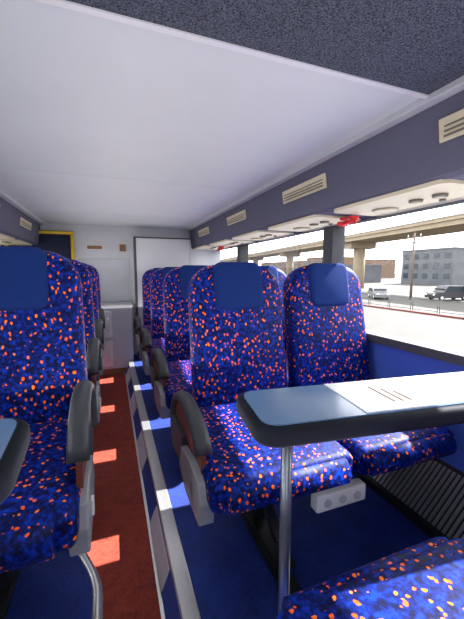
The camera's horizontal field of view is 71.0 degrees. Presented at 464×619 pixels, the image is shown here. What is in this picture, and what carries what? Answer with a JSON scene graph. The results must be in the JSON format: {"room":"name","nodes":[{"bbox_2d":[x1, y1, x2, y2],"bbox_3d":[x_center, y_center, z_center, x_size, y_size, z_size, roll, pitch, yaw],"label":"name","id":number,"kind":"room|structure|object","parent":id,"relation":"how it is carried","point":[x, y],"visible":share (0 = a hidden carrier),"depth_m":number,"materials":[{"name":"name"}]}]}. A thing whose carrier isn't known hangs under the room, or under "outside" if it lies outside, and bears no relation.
{"room":"bus interior","nodes":[
{"label":"bus interior","id":0,"kind":"room"},
{"bbox_2d":[0,189,44,245],"bbox_3d":[-1.236,-0.505,0.766,0.461,0.293,5.800,-2,7,-20],"label":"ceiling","id":1,"kind":"structure","parent":0,"point":[18,225],"depth_m":2.72,"materials":[{"name":"plastic"}]},
{"bbox_2d":[6,549,102,618],"bbox_3d":[-0.989,0.951,1.081,1.063,0.242,5.900,-2,7,-20],"label":"floor","id":2,"kind":"structure","parent":0,"point":[64,586],"depth_m":0.98,"materials":[{"name":"blue carpet"}]},
{"bbox_2d":[0,418,29,503],"bbox_3d":[-0.757,0.570,0.345,0.955,0.708,0.225,-3,7,-23],"label":"table","id":3,"kind":"object","parent":2,"relation":"on","point":[14,432],"visible":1,"depth_m":0.48,"materials":[{"name":"plastic"}]},
{"bbox_2d":[4,230,74,259],"bbox_3d":[-2.062,-0.125,3.562,0.665,1.454,0.040,-2,7,-20],"label":"stair handrail","id":4,"kind":"object","parent":2,"relation":"on","point":[71,234],"visible":0.3,"depth_m":3.57,"materials":[{"name":"yellow metal"}]},
{"bbox_2d":[0,246,97,618],"bbox_3d":[-0.881,0.342,0.856,0.953,1.051,0.706,-2,7,-20],"label":"seats","id":5,"kind":"object","parent":2,"relation":"on","point":[49,510],"visible":0.98,"depth_m":1.08,"materials":[{"name":"fabric"}]},
{"bbox_2d":[65,257,101,422],"bbox_3d":[-1.143,0.262,1.554,0.953,1.051,0.706,-2,7,-20],"label":"seats","id":6,"kind":"object","parent":2,"relation":"on","point":[93,346],"visible":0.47,"depth_m":1.85,"materials":[{"name":"fabric"}]},
{"bbox_2d":[81,262,103,374],"bbox_3d":[-1.406,0.181,2.251,0.953,1.051,0.706,-2,7,-20],"label":"seats","id":7,"kind":"object","parent":2,"relation":"on","point":[99,333],"visible":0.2,"depth_m":2.56,"materials":[{"name":"fabric"}]},
{"bbox_2d":[89,265,104,349],"bbox_3d":[-1.669,0.100,2.949,0.953,1.051,0.706,-2,7,-20],"label":"seats","id":8,"kind":"object","parent":2,"relation":"on","point":[101,310],"visible":0.18,"depth_m":3.26,"materials":[{"name":"fabric"}]},
{"bbox_2d":[0,223,219,353],"bbox_3d":[-1.354,-0.176,3.913,2.540,1.850,0.092,-2,7,-20],"label":"wall","id":9,"kind":"structure","parent":0,"point":[109,249],"depth_m":3.80,"materials":[{"name":"white plastic"}]},
{"bbox_2d":[87,374,160,618],"bbox_3d":[-0.517,1.036,1.269,0.430,0.050,5.900,-2,7,-20],"label":"floor","id":10,"kind":"structure","parent":0,"point":[120,552],"depth_m":1.51,"materials":[{"name":"red carpet"}]},
{"bbox_2d":[99,302,133,375],"bbox_3d":[-1.426,0.332,3.720,0.570,0.785,0.341,-2,7,-20],"label":"base cabinet","id":11,"kind":"object","parent":10,"relation":"on","point":[118,331],"visible":0.56,"depth_m":3.64,"materials":[{"name":"white plastic"}]},
{"bbox_2d":[133,248,136,353],"bbox_3d":[-1.136,-0.129,3.863,0.030,1.392,0.183,-2,7,-20],"label":"wall","id":12,"kind":"structure","parent":0,"point":[133,248],"depth_m":3.87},
{"bbox_2d":[133,236,190,358],"bbox_3d":[-0.806,-0.135,3.851,0.650,1.407,0.060,-2,7,-20],"label":"wall","id":13,"kind":"structure","parent":0,"point":[149,252],"depth_m":3.75,"materials":[{"name":"white plastic"}]},
{"bbox_2d":[0,0,419,228],"bbox_3d":[-0.723,-0.810,2.256,1.680,0.030,3.320,-2,7,-20],"label":"ceiling","id":14,"kind":"structure","parent":0,"point":[106,122],"depth_m":1.12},
{"bbox_2d":[237,245,247,261],"bbox_3d":[0.113,-0.375,3.460,0.090,0.630,0.095,-2,7,-20],"label":"wall pillar","id":15,"kind":"structure","parent":0,"point":[242,250],"depth_m":3.39,"materials":[{"name":"grey plastic"}]},
{"bbox_2d":[34,0,463,98],"bbox_3d":[0.292,-0.494,-0.440,1.680,0.038,2.484,-2,7,-20],"label":"ceiling","id":16,"kind":"structure","parent":0,"point":[415,48],"depth_m":0.71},
{"bbox_2d":[125,354,463,618],"bbox_3d":[0.234,0.825,1.527,1.206,0.390,5.900,-2,7,-20],"label":"floor","id":17,"kind":"structure","parent":0,"point":[222,568],"depth_m":1.26,"materials":[{"name":"blue carpet"}]},
{"bbox_2d":[134,268,160,351],"bbox_3d":[-0.489,0.088,3.453,1.050,1.059,0.740,-2,7,-20],"label":"seats","id":18,"kind":"object","parent":17,"relation":"on","point":[138,326],"visible":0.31,"depth_m":3.48,"materials":[{"name":"fabric"}]},
{"bbox_2d":[140,267,176,375],"bbox_3d":[-0.227,0.169,2.755,1.050,1.059,0.740,-2,7,-20],"label":"seats","id":19,"kind":"object","parent":17,"relation":"on","point":[147,344],"visible":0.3,"depth_m":2.78,"materials":[{"name":"fabric"}]},
{"bbox_2d":[150,265,288,418],"bbox_3d":[0.036,0.250,2.058,1.050,1.059,0.740,-2,7,-20],"label":"seats","id":20,"kind":"object","parent":17,"relation":"on","point":[170,373],"visible":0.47,"depth_m":2.09,"materials":[{"name":"fabric"}]},
{"bbox_2d":[170,262,456,569],"bbox_3d":[0.299,0.331,1.360,1.050,1.059,0.740,-2,7,-20],"label":"seats","id":21,"kind":"object","parent":17,"relation":"on","point":[237,348],"visible":0.89,"depth_m":1.40,"materials":[{"name":"fabric"}]},
{"bbox_2d":[311,478,365,512],"bbox_3d":[0.364,0.632,1.105,0.200,0.060,0.044,-2,7,-20],"label":"socket","id":22,"kind":"object","parent":21,"relation":"attached to","point":[354,491],"visible":0.97,"depth_m":1.08,"materials":[{"name":"white plastic"}]},
{"bbox_2d":[236,372,463,613],"bbox_3d":[0.523,0.556,0.888,1.020,0.711,0.225,-2,7,-13],"label":"table","id":23,"kind":"object","parent":17,"relation":"on","point":[283,418],"visible":1,"depth_m":0.74,"materials":[{"name":"plastic"}]},
{"bbox_2d":[276,531,463,618],"bbox_3d":[0.620,0.441,0.408,0.986,1.059,0.740,-2,7,-20],"label":"seats","id":24,"kind":"object","parent":17,"relation":"on","point":[423,580],"visible":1,"depth_m":0.60,"materials":[{"name":"fabric"}]},
{"bbox_2d":[186,76,463,249],"bbox_3d":[0.618,-0.585,1.454,0.386,0.293,5.800,-2,7,-20],"label":"panel","id":25,"kind":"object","parent":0,"point":[412,158],"depth_m":1.31,"materials":[{"name":"plastic"}]},
{"bbox_2d":[337,216,358,226],"bbox_3d":[0.602,-0.449,1.657,0.067,0.041,0.118,-2,7,-20],"label":"hammer","id":26,"kind":"object","parent":25,"relation":"attached to","point":[345,221],"visible":1,"depth_m":1.65,"materials":[{"name":"red plastic"}]},
{"bbox_2d":[322,226,344,264],"bbox_3d":[0.639,-0.214,2.064,0.090,0.630,0.095,-2,7,-20],"label":"wall pillar","id":27,"kind":"structure","parent":0,"point":[333,236],"depth_m":2.00,"materials":[{"name":"grey plastic"}]},
{"bbox_2d":[223,199,463,472],"bbox_3d":[0.799,0.086,1.654,0.100,1.850,5.900,-2,7,-20],"label":"wall","id":28,"kind":"structure","parent":0,"point":[389,356],"depth_m":1.51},
{"label":"outside","id":29,"kind":"structure","parent":0,"visible":0},
{"bbox_2d":[361,274,463,350],"bbox_3d":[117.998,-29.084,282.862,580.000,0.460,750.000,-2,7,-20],"label":"ground","id":30,"kind":"structure","parent":29,"point":[446,330],"depth_m":25.89,"materials":[{"name":"concrete"}]},
{"bbox_2d":[261,259,395,277],"bbox_3d":[57.073,-26.793,217.206,40.300,10.400,90.300,-2,7,-20],"label":"building","id":31,"kind":"structure","parent":30,"relation":"on","point":[388,265],"depth_m":181.39,"materials":[{"name":"brown brick"}]},
{"bbox_2d":[306,257,352,264],"bbox_3d":[45.179,-18.007,143.889,18.300,9.800,16.300,-2,7,-20],"label":"building","id":32,"kind":"structure","parent":30,"relation":"on","point":[347,260],"depth_m":138.03,"materials":[{"name":"brown brick"}]},
{"bbox_2d":[220,213,463,287],"bbox_3d":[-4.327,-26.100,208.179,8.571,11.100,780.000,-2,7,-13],"label":"overpass","id":33,"kind":"object","parent":30,"relation":"on","point":[361,242],"visible":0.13,"depth_m":65.14,"materials":[{"name":"concrete"}]},
{"bbox_2d":[344,264,381,282],"bbox_3d":[40.235,-12.668,114.703,12.300,5.900,20.300,-2,7,-20],"label":"building","id":34,"kind":"structure","parent":30,"relation":"on","point":[372,274],"depth_m":106.14,"materials":[{"name":"grey concrete"}]},
{"bbox_2d":[367,287,389,298],"bbox_3d":[19.657,-2.212,43.674,1.850,1.445,4.520,1,7,9],"label":"car","id":35,"kind":"object","parent":30,"relation":"on","point":[375,291],"visible":0.91,"depth_m":42.62,"materials":[{"name":"paint"}]},
{"bbox_2d":[363,294,463,314],"bbox_3d":[8.212,-2.980,51.420,0.600,1.200,150.680,-2,7,-20],"label":"fence","id":36,"kind":"object","parent":30,"relation":"on","point":[366,294],"visible":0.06,"depth_m":29.44,"materials":[{"name":"metal"}]},
{"bbox_2d":[407,233,421,299],"bbox_3d":[22.957,-5.436,41.328,0.304,8.400,2.000,-2,7,-20],"label":"pole","id":37,"kind":"object","parent":30,"relation":"on","point":[414,236],"visible":1,"depth_m":41.25,"materials":[{"name":"brown wood"}]},
{"bbox_2d":[401,247,463,284],"bbox_3d":[62.453,-12.468,95.145,16.300,10.000,16.300,-2,7,-20],"label":"building","id":38,"kind":"structure","parent":30,"relation":"on","point":[434,266],"depth_m":89.53,"materials":[{"name":"grey concrete"}]},
{"bbox_2d":[424,285,463,299],"bbox_3d":[27.395,-2.106,41.237,4.920,1.795,2.000,-1,7,-5],"label":"car","id":39,"kind":"object","parent":30,"relation":"on","point":[447,291],"visible":0.99,"depth_m":40.31,"materials":[{"name":"paint"}]}
]}

